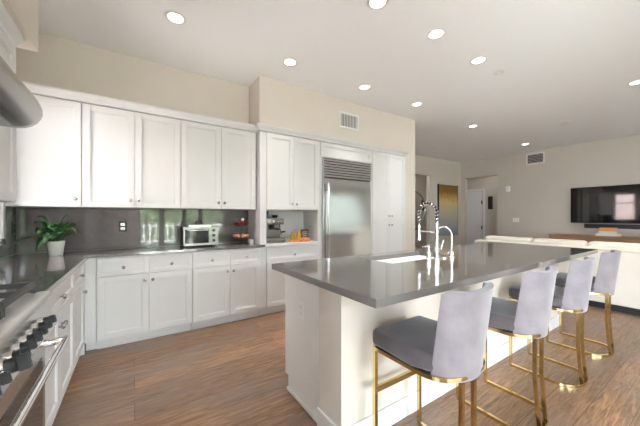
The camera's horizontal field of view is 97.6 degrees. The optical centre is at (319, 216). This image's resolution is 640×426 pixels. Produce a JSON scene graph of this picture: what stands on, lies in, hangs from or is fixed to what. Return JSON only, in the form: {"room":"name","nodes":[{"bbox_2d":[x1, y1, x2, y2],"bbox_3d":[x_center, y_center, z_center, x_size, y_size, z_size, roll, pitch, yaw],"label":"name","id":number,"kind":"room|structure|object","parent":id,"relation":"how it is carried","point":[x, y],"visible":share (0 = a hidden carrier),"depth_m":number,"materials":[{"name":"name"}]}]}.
{"room":"kitchen","nodes":[
{"label":"kitchen","id":0,"kind":"room"},
{"bbox_2d":[1,0,37,51],"bbox_3d":[-1.451,-1.488,0.815,0.380,0.645,2.560,0,0,-34],"label":"wall","id":1,"kind":"structure","parent":0,"point":[24,13],"depth_m":1.80,"materials":[{"name":"beige paint"}]},
{"bbox_2d":[0,28,15,202],"bbox_3d":[-1.879,-0.589,1.436,0.334,0.997,0.729,0,0,-34],"label":"upper cabinet","id":2,"kind":"object","parent":1,"relation":"attached to","point":[7,50],"visible":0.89,"depth_m":1.72,"materials":[{"name":"white paint"}]},
{"bbox_2d":[0,0,24,47],"bbox_3d":[-1.758,-1.127,1.520,0.055,0.072,0.735,0,0,-34],"label":"trim","id":3,"kind":"structure","parent":1,"relation":"attached to","point":[8,26],"depth_m":1.67,"materials":[{"name":"white paint"}]},
{"bbox_2d":[15,32,248,253],"bbox_3d":[-0.695,-0.270,4.193,5.370,3.080,0.120,0,0,-34],"label":"wall","id":4,"kind":"structure","parent":0,"point":[58,62],"depth_m":3.14,"materials":[{"name":"beige paint"}]},
{"bbox_2d":[5,95,83,207],"bbox_3d":[-2.564,-0.589,2.651,0.509,0.997,0.379,0,0,-34],"label":"upper cabinet","id":5,"kind":"object","parent":4,"relation":"attached to","point":[48,152],"visible":0.83,"depth_m":2.55,"materials":[{"name":"white paint"}]},
{"bbox_2d":[0,206,247,258],"bbox_3d":[-0.983,0.133,1.819,2.267,0.441,3.519,0,0,-34],"label":"backsplash","id":6,"kind":"structure","parent":4,"relation":"attached to","point":[98,227],"depth_m":3.06,"materials":[{"name":"grey tile"}]},
{"bbox_2d":[12,222,14,234],"bbox_3d":[-2.840,0.110,2.599,0.008,0.116,0.074,0,0,-34],"label":"outlet","id":7,"kind":"object","parent":6,"relation":"attached to","point":[13,223],"visible":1,"depth_m":2.58,"materials":[{"name":"black plastic"}]},
{"bbox_2d":[119,221,126,231],"bbox_3d":[-2.191,0.110,3.111,0.074,0.116,0.008,0,0,-34],"label":"outlet","id":8,"kind":"object","parent":6,"relation":"attached to","point":[122,224],"visible":1,"depth_m":3.11,"materials":[{"name":"white plastic"}]},
{"bbox_2d":[82,103,179,208],"bbox_3d":[-1.997,-0.589,3.026,0.849,0.997,0.379,0,0,-34],"label":"upper cabinet","id":9,"kind":"object","parent":4,"relation":"attached to","point":[131,160],"visible":1,"depth_m":2.86,"materials":[{"name":"white paint"}]},
{"bbox_2d":[32,93,401,155],"bbox_3d":[-0.678,-1.125,3.860,5.010,0.069,0.445,0,0,-34],"label":"trim","id":10,"kind":"structure","parent":4,"relation":"attached to","point":[32,93],"depth_m":3.12,"materials":[{"name":"white paint"}]},
{"bbox_2d":[180,120,255,209],"bbox_3d":[-1.276,-0.589,3.503,0.879,0.997,0.379,0,0,-34],"label":"upper cabinet","id":11,"kind":"object","parent":4,"relation":"attached to","point":[218,164],"visible":1,"depth_m":3.34,"materials":[{"name":"white paint"}]},
{"bbox_2d":[249,75,414,249],"bbox_3d":[0.402,-0.270,4.607,3.085,3.080,0.400,0,0,-34],"label":"wall","id":12,"kind":"structure","parent":0,"point":[273,102],"depth_m":4.22,"materials":[{"name":"beige paint"}]},
{"bbox_2d":[254,122,408,155],"bbox_3d":[0.390,-1.127,4.294,2.869,0.072,0.105,0,0,-34],"label":"trim","id":13,"kind":"structure","parent":12,"relation":"attached to","point":[259,126],"depth_m":4.04,"materials":[{"name":"white paint"}]},
{"bbox_2d":[339,111,358,130],"bbox_3d":[0.456,-1.495,4.394,0.400,0.250,0.013,0,0,-34],"label":"air vent","id":14,"kind":"object","parent":12,"relation":"in","point":[346,120],"visible":1,"depth_m":4.39,"materials":[{"name":"white metal"}]},
{"bbox_2d":[38,0,639,162],"bbox_3d":[3.042,-1.885,4.580,12.270,0.150,10.520,0,0,-34],"label":"ceiling","id":15,"kind":"structure","parent":0,"point":[574,61],"depth_m":3.09,"materials":[{"name":"white paint"}]},
{"bbox_2d":[164,10,186,24],"bbox_3d":[-1.315,-1.805,2.548,0.188,0.008,0.188,0,0,-34],"label":"recessed light","id":16,"kind":"object","parent":15,"relation":"in","point":[172,16],"visible":1,"depth_m":2.54,"materials":[{"name":"white paint"}]},
{"bbox_2d":[282,58,297,66],"bbox_3d":[-0.350,-1.805,3.282,0.188,0.008,0.188,0,0,-34],"label":"recessed light","id":17,"kind":"object","parent":15,"relation":"in","point":[290,62],"visible":1,"depth_m":3.28,"materials":[{"name":"white"}]},
{"bbox_2d":[358,84,370,89],"bbox_3d":[0.623,-1.805,3.914,0.188,0.008,0.188,0,0,-34],"label":"recessed light","id":18,"kind":"object","parent":15,"relation":"in","point":[363,86],"visible":1,"depth_m":3.91,"materials":[{"name":"white"}]},
{"bbox_2d":[367,0,388,9],"bbox_3d":[0.488,-1.805,2.361,0.188,0.008,0.188,0,0,-34],"label":"recessed light","id":19,"kind":"object","parent":15,"relation":"in","point":[371,4],"visible":1,"depth_m":2.38,"materials":[{"name":"white"}]},
{"bbox_2d":[411,102,422,106],"bbox_3d":[1.560,-1.805,4.510,0.188,0.008,0.188,0,0,-34],"label":"recessed light","id":20,"kind":"object","parent":15,"relation":"in","point":[415,104],"visible":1,"depth_m":4.51,"materials":[{"name":"white"}]},
{"bbox_2d":[426,28,445,39],"bbox_3d":[1.149,-1.805,2.775,0.188,0.008,0.188,0,0,-34],"label":"recessed light","id":21,"kind":"object","parent":15,"relation":"in","point":[436,33],"visible":1,"depth_m":2.76,"materials":[{"name":"white"}]},
{"bbox_2d":[469,56,487,64],"bbox_3d":[1.836,-1.805,3.242,0.188,0.008,0.188,0,0,-34],"label":"recessed light","id":22,"kind":"object","parent":15,"relation":"in","point":[480,59],"visible":1,"depth_m":3.24,"materials":[{"name":"white"}]},
{"bbox_2d":[493,70,504,74],"bbox_3d":[2.244,-1.802,3.512,0.120,0.015,0.120,0,0,-34],"label":"ceiling sensor","id":23,"kind":"object","parent":15,"relation":"attached to","point":[498,72],"visible":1,"depth_m":3.50,"materials":[{"name":"white paint"}]},
{"bbox_2d":[626,79,639,85],"bbox_3d":[4.267,-1.805,3.772,0.188,0.008,0.188,0,0,-34],"label":"recessed light","id":24,"kind":"object","parent":15,"relation":"in","point":[636,82],"visible":1,"depth_m":3.80,"materials":[{"name":"white"}]},
{"bbox_2d":[52,306,639,425],"bbox_3d":[3.042,1.320,4.580,12.270,0.100,10.520,0,0,-34],"label":"floor","id":25,"kind":"structure","parent":0,"point":[233,373],"depth_m":2.12,"materials":[{"name":"brown wood"}]},
{"bbox_2d":[0,281,68,425],"bbox_3d":[-1.171,0.784,0.679,0.686,0.969,1.225,0,0,-34],"label":"range cooker","id":26,"kind":"object","parent":25,"relation":"on","point":[26,319],"visible":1,"depth_m":1.03,"materials":[{"name":"silver metal"}]},
{"bbox_2d":[0,291,52,344],"bbox_3d":[-1.200,0.370,0.660,0.618,0.036,1.225,0,0,-33],"label":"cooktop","id":27,"kind":"object","parent":26,"relation":"in","point":[16,315],"depth_m":1.05,"materials":[{"name":"silver metal"}]},
{"bbox_2d":[0,335,68,425],"bbox_3d":[-1.173,0.760,0.678,0.683,0.780,1.225,0,0,-33],"label":"oven","id":28,"kind":"object","parent":26,"relation":"in","point":[24,373],"depth_m":0.96,"materials":[{"name":"silver metal"}]},
{"bbox_2d":[45,272,73,425],"bbox_3d":[-1.819,0.829,1.583,0.584,0.883,0.969,0,0,-34],"label":"base cabinet","id":29,"kind":"object","parent":25,"relation":"on","point":[62,299],"visible":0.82,"depth_m":1.74,"materials":[{"name":"white paint"}]},
{"bbox_2d":[0,242,264,292],"bbox_3d":[-1.375,0.370,2.471,2.315,0.030,1.974,0,0,-34],"label":"countertop","id":30,"kind":"structure","parent":29,"relation":"on","point":[48,271],"depth_m":2.26,"materials":[{"name":"grey stone"}]},
{"bbox_2d":[8,215,80,255],"bbox_3d":[-2.424,0.171,2.509,0.314,0.367,0.410,0,0,9],"label":"potted plant","id":31,"kind":"object","parent":30,"relation":"on","point":[55,231],"visible":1,"depth_m":2.52,"materials":[{"name":"green plant"}]},
{"bbox_2d":[180,226,217,246],"bbox_3d":[-1.450,0.238,3.373,0.385,0.233,0.294,0,0,-34],"label":"toaster oven","id":32,"kind":"object","parent":30,"relation":"on","point":[189,236],"visible":0.99,"depth_m":3.28,"materials":[{"name":"silver metal"}]},
{"bbox_2d":[186,221,210,226],"bbox_3d":[-1.466,0.086,3.383,0.250,0.071,0.200,0,0,-34],"label":"rack","id":33,"kind":"object","parent":32,"relation":"on","point":[195,225],"visible":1,"depth_m":3.31,"materials":[{"name":"silver metal"}]},
{"bbox_2d":[186,225,210,226],"bbox_3d":[-1.466,0.111,3.383,0.250,0.020,0.200,0,0,-33],"label":"tray","id":34,"kind":"object","parent":33,"relation":"on","point":[186,225],"depth_m":3.30,"materials":[{"name":"silver metal"}]},
{"bbox_2d":[231,218,250,243],"bbox_3d":[-1.020,0.187,3.624,0.256,0.335,0.256,0,0,-34],"label":"fruit stand","id":35,"kind":"object","parent":30,"relation":"on","point":[235,224],"visible":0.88,"depth_m":3.57,"materials":[{"name":"grey metal"}]},
{"bbox_2d":[231,236,250,239],"bbox_3d":[-1.020,0.277,3.624,0.256,0.040,0.256,0,0,-33],"label":"basket","id":36,"kind":"object","parent":35,"relation":"on","point":[237,238],"depth_m":3.53,"materials":[{"name":"grey metal"}]},
{"bbox_2d":[74,263,86,368],"bbox_3d":[-2.232,0.829,2.207,0.584,0.883,0.524,0,0,-34],"label":"base cabinet","id":37,"kind":"object","parent":25,"relation":"on","point":[79,275],"visible":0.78,"depth_m":2.37,"materials":[{"name":"white paint"}]},
{"bbox_2d":[80,258,96,355],"bbox_3d":[-2.192,0.828,2.649,0.128,0.882,0.163,0,0,-34],"label":"cabinet filler","id":38,"kind":"object","parent":25,"relation":"on","point":[89,279],"visible":0.52,"depth_m":2.61,"materials":[{"name":"white paint"}]},
{"bbox_2d":[96,252,191,348],"bbox_3d":[-1.869,0.829,3.027,0.825,0.883,0.499,0,0,-34],"label":"base cabinet","id":39,"kind":"object","parent":25,"relation":"on","point":[139,297],"visible":0.99,"depth_m":2.82,"materials":[{"name":"white paint"}]},
{"bbox_2d":[191,247,260,329],"bbox_3d":[-1.192,0.829,3.475,0.788,0.883,0.499,0,0,-34],"label":"base cabinet","id":40,"kind":"object","parent":25,"relation":"on","point":[226,284],"visible":1,"depth_m":3.27,"materials":[{"name":"white paint"}]},
{"bbox_2d":[249,131,319,315],"bbox_3d":[-0.487,0.091,3.957,0.905,2.357,0.484,0,0,-34],"label":"tall cabinet","id":41,"kind":"object","parent":25,"relation":"on","point":[287,167],"visible":0.7,"depth_m":3.74,"materials":[{"name":"white paint"}]},
{"bbox_2d":[266,211,284,242],"bbox_3d":[-0.662,0.140,3.841,0.336,0.430,0.363,0,0,-34],"label":"espresso machine","id":42,"kind":"object","parent":41,"relation":"in","point":[273,229],"visible":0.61,"depth_m":3.82,"materials":[{"name":"silver metal"}]},
{"bbox_2d":[266,238,284,242],"bbox_3d":[-0.686,0.321,3.863,0.320,0.052,0.300,0,0,-33],"label":"drip tray","id":43,"kind":"object","parent":42,"relation":"on","point":[268,240],"depth_m":3.74,"materials":[{"name":"silver metal"}]},
{"bbox_2d":[266,240,318,246],"bbox_3d":[-0.493,0.369,3.957,0.853,0.029,0.444,0,0,-33],"label":"niche shelf","id":44,"kind":"object","parent":41,"relation":"attached to","point":[313,242],"depth_m":3.82,"materials":[{"name":"white paint"}]},
{"bbox_2d":[288,239,310,241],"bbox_3d":[-0.288,0.339,3.977,0.350,0.030,0.212,0,0,-34],"label":"serving tray","id":45,"kind":"object","parent":41,"relation":"in","point":[289,240],"visible":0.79,"depth_m":3.87,"materials":[{"name":"orange wood"}]},
{"bbox_2d":[300,229,307,238],"bbox_3d":[-0.228,0.265,4.058,0.124,0.155,0.018,0,0,-34],"label":"framed sign","id":46,"kind":"object","parent":45,"relation":"on","point":[304,232],"visible":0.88,"depth_m":4.05,"materials":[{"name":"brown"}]},
{"bbox_2d":[320,142,371,258],"bbox_3d":[0.308,0.091,4.503,1.020,2.356,0.451,0,0,-34],"label":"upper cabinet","id":47,"kind":"object","parent":25,"relation":"on","point":[329,150],"visible":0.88,"depth_m":4.21,"materials":[{"name":"white paint"}]},
{"bbox_2d":[322,157,370,258],"bbox_3d":[0.331,0.205,4.471,0.952,2.130,0.509,0,0,-34],"label":"refrigerator","id":48,"kind":"object","parent":25,"relation":"on","point":[346,189],"visible":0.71,"depth_m":4.29,"materials":[{"name":"silver metal"}]},
{"bbox_2d":[371,151,404,253],"bbox_3d":[1.089,0.091,5.000,0.825,2.357,0.484,0,0,-34],"label":"pantry cabinet","id":49,"kind":"object","parent":25,"relation":"on","point":[387,170],"visible":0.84,"depth_m":4.80,"materials":[{"name":"white paint"}]},
{"bbox_2d":[285,263,558,425],"bbox_3d":[1.248,0.833,2.683,3.224,0.873,0.745,0,0,-34],"label":"kitchen island","id":50,"kind":"object","parent":25,"relation":"on","point":[328,353],"visible":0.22,"depth_m":1.73,"materials":[{"name":"white paint"}]},
{"bbox_2d":[298,300,303,319],"bbox_3d":[-0.129,0.635,1.899,0.008,0.116,0.072,0,0,-34],"label":"outlet","id":51,"kind":"object","parent":50,"relation":"attached to","point":[300,304],"visible":1,"depth_m":1.89,"materials":[{"name":"white plastic"}]},
{"bbox_2d":[272,242,597,308],"bbox_3d":[1.319,0.374,2.564,3.310,0.039,1.090,0,0,-34],"label":"island countertop","id":52,"kind":"structure","parent":50,"relation":"on","point":[365,280],"depth_m":1.91,"materials":[{"name":"grey stone"}]},
{"bbox_2d":[375,255,433,263],"bbox_3d":[0.779,0.492,2.482,0.824,0.195,0.384,0,0,-34],"label":"sink","id":53,"kind":"object","parent":52,"relation":"in","point":[418,257],"visible":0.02,"depth_m":2.72,"materials":[{"name":"white"}]},
{"bbox_2d":[422,245,431,259],"bbox_3d":[0.877,0.294,2.299,0.048,0.121,0.085,0,0,-34],"label":"soap dispenser","id":54,"kind":"object","parent":52,"relation":"on","point":[428,253],"visible":1,"depth_m":2.27,"materials":[{"name":"silver metal"}]},
{"bbox_2d":[417,201,443,259],"bbox_3d":[0.924,0.112,2.377,0.218,0.486,0.117,0,0,34],"label":"spring faucet","id":55,"kind":"object","parent":52,"relation":"on","point":[437,249],"visible":1,"depth_m":2.31,"materials":[{"name":"silver metal"}]},
{"bbox_2d":[439,226,454,257],"bbox_3d":[1.092,0.218,2.468,0.077,0.272,0.184,0,0,-34],"label":"filter faucet","id":56,"kind":"object","parent":52,"relation":"on","point":[451,252],"visible":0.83,"depth_m":2.42,"materials":[{"name":"silver metal"}]},
{"bbox_2d":[449,250,454,257],"bbox_3d":[1.138,0.322,2.420,0.052,0.065,0.052,0,0,-33],"label":"faucet","id":57,"kind":"object","parent":56,"relation":"on","point":[451,253],"depth_m":2.40,"materials":[{"name":"silver metal"}]},
{"bbox_2d":[372,282,493,425],"bbox_3d":[0.577,0.792,1.415,0.410,0.951,0.503,0,0,-34],"label":"bar stool","id":58,"kind":"object","parent":25,"relation":"on","point":[451,348],"visible":1,"depth_m":1.24,"materials":[{"name":"grey fabric"}]},
{"bbox_2d":[456,266,556,425],"bbox_3d":[1.238,0.792,1.853,0.410,0.951,0.503,0,0,-34],"label":"bar stool","id":59,"kind":"object","parent":25,"relation":"on","point":[529,317],"visible":0.79,"depth_m":1.67,"materials":[{"name":"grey fabric"}]},
{"bbox_2d":[508,256,595,387],"bbox_3d":[1.901,0.792,2.291,0.410,0.951,0.503,0,0,-34],"label":"bar stool","id":60,"kind":"object","parent":25,"relation":"on","point":[574,297],"visible":0.82,"depth_m":2.10,"materials":[{"name":"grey fabric"}]},
{"bbox_2d":[475,236,639,315],"bbox_3d":[4.521,0.818,3.802,1.024,0.905,4.250,0,0,-34],"label":"sofa","id":61,"kind":"object","parent":25,"relation":"on","point":[626,297],"visible":0.41,"depth_m":3.77,"materials":[{"name":"beige fabric"}]},
{"bbox_2d":[485,236,533,242],"bbox_3d":[3.419,0.557,5.075,0.215,0.385,0.750,0,0,-33],"label":"cushion","id":62,"kind":"object","parent":61,"relation":"on","point":[497,238],"depth_m":4.96,"materials":[{"name":"beige fabric"}]},
{"bbox_2d":[533,238,587,246],"bbox_3d":[3.819,0.557,4.471,0.215,0.385,0.660,0,0,-33],"label":"cushion","id":63,"kind":"object","parent":61,"relation":"on","point":[538,240],"depth_m":4.38,"materials":[{"name":"beige fabric"}]},
{"bbox_2d":[588,241,639,249],"bbox_3d":[4.239,0.557,3.837,0.215,0.385,0.820,0,0,-33],"label":"cushion","id":64,"kind":"object","parent":61,"relation":"on","point":[618,245],"depth_m":3.89,"materials":[{"name":"beige fabric"}]},
{"bbox_2d":[546,250,620,356],"bbox_3d":[2.576,0.792,2.739,0.410,0.951,0.503,0,0,-34],"label":"bar stool","id":65,"kind":"object","parent":25,"relation":"on","point":[604,283],"visible":0.76,"depth_m":2.54,"materials":[{"name":"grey fabric"}]},
{"bbox_2d":[415,175,426,248],"bbox_3d":[2.947,-0.270,9.697,6.780,3.080,0.120,0,0,-34],"label":"wall","id":66,"kind":"structure","parent":0,"point":[420,181],"depth_m":10.13,"materials":[{"name":"beige paint"}]},
{"bbox_2d":[415,191,425,229],"bbox_3d":[3.275,-0.210,9.818,1.410,1.410,0.035,0,0,-34],"label":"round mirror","id":67,"kind":"object","parent":66,"relation":"attached to","point":[419,199],"visible":0.3,"depth_m":10.01,"materials":[{"name":"grey mirror"}]},
{"bbox_2d":[415,154,460,247],"bbox_3d":[2.791,-0.270,8.239,4.910,3.080,0.120,0,0,-34],"label":"wall","id":68,"kind":"structure","parent":0,"point":[437,171],"depth_m":8.72,"materials":[{"name":"beige paint"}]},
{"bbox_2d":[437,184,457,235],"bbox_3d":[4.124,-0.200,9.018,1.062,1.640,0.048,0,0,-34],"label":"canvas painting","id":69,"kind":"object","parent":68,"relation":"attached to","point":[447,195],"visible":0.8,"depth_m":8.97,"materials":[{"name":"gold"}]},
{"bbox_2d":[467,176,496,239],"bbox_3d":[6.240,-0.270,9.886,0.120,3.080,3.200,0,0,-34],"label":"wall","id":70,"kind":"structure","parent":0,"point":[489,183],"depth_m":10.06,"materials":[{"name":"beige paint"}]},
{"bbox_2d":[467,188,484,243],"bbox_3d":[5.744,0.125,10.463,0.069,2.290,0.790,0,0,-34],"label":"door","id":71,"kind":"structure","parent":70,"relation":"in","point":[474,199],"depth_m":10.39,"materials":[{"name":"white paint"}]},
{"bbox_2d":[488,196,492,208],"bbox_3d":[6.065,-0.490,9.986,0.059,0.460,0.160,0,0,-34],"label":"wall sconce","id":72,"kind":"object","parent":70,"relation":"attached to","point":[490,198],"visible":1,"depth_m":9.96,"materials":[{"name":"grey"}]},
{"bbox_2d":[461,134,639,244],"bbox_3d":[7.104,-0.270,6.063,0.120,3.080,8.270,0,0,-34],"label":"wall","id":73,"kind":"structure","parent":0,"point":[539,195],"depth_m":7.42,"materials":[{"name":"beige paint"}]},
{"bbox_2d":[526,152,544,164],"bbox_3d":[5.930,-1.600,7.714,0.013,0.300,0.420,0,0,-34],"label":"air vent","id":74,"kind":"object","parent":73,"relation":"in","point":[534,158],"visible":1,"depth_m":7.71,"materials":[{"name":"white metal"}]},
{"bbox_2d":[548,233,639,242],"bbox_3d":[6.800,0.605,6.012,0.441,0.330,2.940,0,0,-34],"label":"console","id":75,"kind":"object","parent":73,"relation":"attached to","point":[624,239],"visible":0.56,"depth_m":6.40,"materials":[{"name":"brown wood"}]},
{"bbox_2d":[595,233,620,236],"bbox_3d":[6.564,0.417,6.371,0.280,0.045,0.380,0,0,-36],"label":"book","id":76,"kind":"object","parent":75,"relation":"on","point":[596,234],"visible":0.89,"depth_m":6.28,"materials":[{"name":"white paper"}]},
{"bbox_2d":[598,231,618,233],"bbox_3d":[6.564,0.364,6.371,0.240,0.060,0.300,0,0,-36],"label":"book","id":77,"kind":"object","parent":76,"relation":"on","point":[599,232],"visible":0.96,"depth_m":6.30,"materials":[{"name":"beige paper"}]},
{"bbox_2d":[599,229,617,231],"bbox_3d":[6.564,0.311,6.371,0.220,0.045,0.280,0,0,-36],"label":"book","id":78,"kind":"object","parent":77,"relation":"on","point":[614,230],"visible":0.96,"depth_m":6.29,"materials":[{"name":"brown paper"}]},
{"bbox_2d":[571,184,639,223],"bbox_3d":[6.854,-0.275,6.252,0.086,0.870,1.920,0,0,-34],"label":"television","id":79,"kind":"object","parent":73,"relation":"attached to","point":[616,204],"visible":1,"depth_m":6.49,"materials":[{"name":"black plastic"}]},
{"bbox_2d":[584,224,639,229],"bbox_3d":[6.820,0.231,6.277,0.114,0.111,1.320,0,0,-34],"label":"soundbar","id":80,"kind":"object","parent":73,"relation":"attached to","point":[593,226],"visible":1,"depth_m":6.37,"materials":[{"name":"black plastic"}]},
{"bbox_3d":[-1.102,-0.270,-0.166,0.120,3.080,6.940,0,0,-33],"label":"wall","id":81,"kind":"structure","parent":0,"visible":0},
{"bbox_2d":[0,202,5,245],"bbox_3d":[-2.520,-0.455,2.014,0.140,1.390,0.820,0,0,-34],"label":"window","id":82,"kind":"structure","parent":81,"relation":"in","point":[2,204],"depth_m":2.35,"materials":[{"name":"white paint"}]},
{"bbox_2d":[0,56,42,127],"bbox_3d":[-1.211,-0.773,0.653,0.600,0.778,1.225,0,0,-34],"label":"range hood","id":83,"kind":"object","parent":81,"relation":"attached to","point":[19,108],"visible":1,"depth_m":1.07,"materials":[{"name":"silver metal"}]},
{"bbox_2d":[22,81,257,131],"bbox_3d":[-1.741,-1.127,2.979,2.275,0.072,0.055,0,0,-34],"label":"trim","id":84,"kind":"structure","parent":81,"relation":"attached to","point":[34,88],"depth_m":2.85,"materials":[{"name":"white paint"}]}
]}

